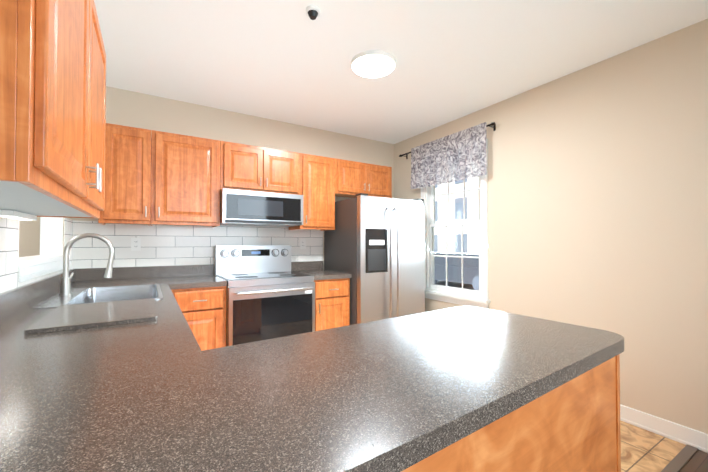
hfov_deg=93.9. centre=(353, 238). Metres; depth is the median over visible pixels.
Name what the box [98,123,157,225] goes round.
upper cabinet
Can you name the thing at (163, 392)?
countertop
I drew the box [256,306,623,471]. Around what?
countertop
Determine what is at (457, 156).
valance curtain
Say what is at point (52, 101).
upper cabinet
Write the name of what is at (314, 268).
countertop
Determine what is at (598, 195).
wall
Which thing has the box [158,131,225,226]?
upper cabinet
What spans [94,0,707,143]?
ceiling
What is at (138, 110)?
wall
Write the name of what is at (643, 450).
floor
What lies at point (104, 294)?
sink
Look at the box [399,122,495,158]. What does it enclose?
curtain rod
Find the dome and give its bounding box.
[306,5,319,19]
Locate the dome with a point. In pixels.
(312, 12)
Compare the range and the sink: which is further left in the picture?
the sink
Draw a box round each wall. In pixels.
[18,218,71,254]
[19,86,393,269]
[394,19,707,433]
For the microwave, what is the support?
attached to the upper cabinet at (248, 167)
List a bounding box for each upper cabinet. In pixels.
[0,0,105,218]
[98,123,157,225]
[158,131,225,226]
[226,142,305,229]
[306,154,337,230]
[338,159,391,197]
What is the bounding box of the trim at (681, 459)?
[661,444,697,471]
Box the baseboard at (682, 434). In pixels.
[620,404,707,452]
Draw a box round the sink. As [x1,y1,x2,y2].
[32,284,162,308]
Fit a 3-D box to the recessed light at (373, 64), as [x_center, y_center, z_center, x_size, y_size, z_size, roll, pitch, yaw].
[0.141,-1.270,2.424,0.330,0.034,0.330,1,-1,-32]
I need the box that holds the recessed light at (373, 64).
[351,50,395,77]
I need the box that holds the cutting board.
[24,298,156,334]
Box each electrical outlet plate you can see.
[131,238,140,250]
[300,239,305,248]
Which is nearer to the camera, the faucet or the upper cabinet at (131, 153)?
the faucet
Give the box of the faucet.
[59,233,114,295]
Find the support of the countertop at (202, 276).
on the base cabinet
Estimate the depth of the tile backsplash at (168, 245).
3.03 m
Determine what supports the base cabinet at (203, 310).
on the floor
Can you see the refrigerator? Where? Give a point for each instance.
(374, 246)
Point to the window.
(456, 237)
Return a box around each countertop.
[0,266,327,471]
[168,264,226,287]
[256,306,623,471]
[291,261,351,279]
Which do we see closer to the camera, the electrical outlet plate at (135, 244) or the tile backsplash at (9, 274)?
the tile backsplash at (9, 274)
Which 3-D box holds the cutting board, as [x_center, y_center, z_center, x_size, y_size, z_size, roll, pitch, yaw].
[-1.072,0.317,1.419,0.380,0.015,0.520,1,-1,-32]
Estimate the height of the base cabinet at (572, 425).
0.872 m
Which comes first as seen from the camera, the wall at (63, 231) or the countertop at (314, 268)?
the wall at (63, 231)
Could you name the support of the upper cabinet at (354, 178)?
attached to the wall at (138, 110)
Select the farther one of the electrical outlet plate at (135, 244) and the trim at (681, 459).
the electrical outlet plate at (135, 244)
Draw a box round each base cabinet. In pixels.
[171,286,225,350]
[313,278,349,330]
[401,354,620,471]
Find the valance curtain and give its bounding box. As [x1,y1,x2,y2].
[411,122,486,188]
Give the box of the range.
[214,245,314,345]
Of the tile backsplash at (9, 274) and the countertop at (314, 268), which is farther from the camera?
the countertop at (314, 268)
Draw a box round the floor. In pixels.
[620,420,707,471]
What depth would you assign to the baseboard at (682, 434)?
2.08 m
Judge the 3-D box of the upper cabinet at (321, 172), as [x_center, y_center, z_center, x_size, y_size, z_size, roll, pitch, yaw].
[-0.471,-0.479,3.569,0.446,0.772,0.337,1,-1,-32]
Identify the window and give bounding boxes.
[421,138,489,308]
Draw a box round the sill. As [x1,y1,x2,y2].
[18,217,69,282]
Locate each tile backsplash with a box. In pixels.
[0,217,72,292]
[72,220,322,273]
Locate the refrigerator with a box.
[324,193,424,324]
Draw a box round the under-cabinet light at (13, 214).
[0,210,36,220]
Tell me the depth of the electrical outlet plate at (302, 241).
3.69 m
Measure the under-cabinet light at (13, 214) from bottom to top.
0.021 m
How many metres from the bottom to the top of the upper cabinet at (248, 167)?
0.772 m
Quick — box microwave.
[220,188,302,226]
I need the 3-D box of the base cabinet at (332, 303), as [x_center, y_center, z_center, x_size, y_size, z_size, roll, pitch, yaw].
[-0.360,0.831,3.408,0.405,0.873,0.649,1,-1,-32]

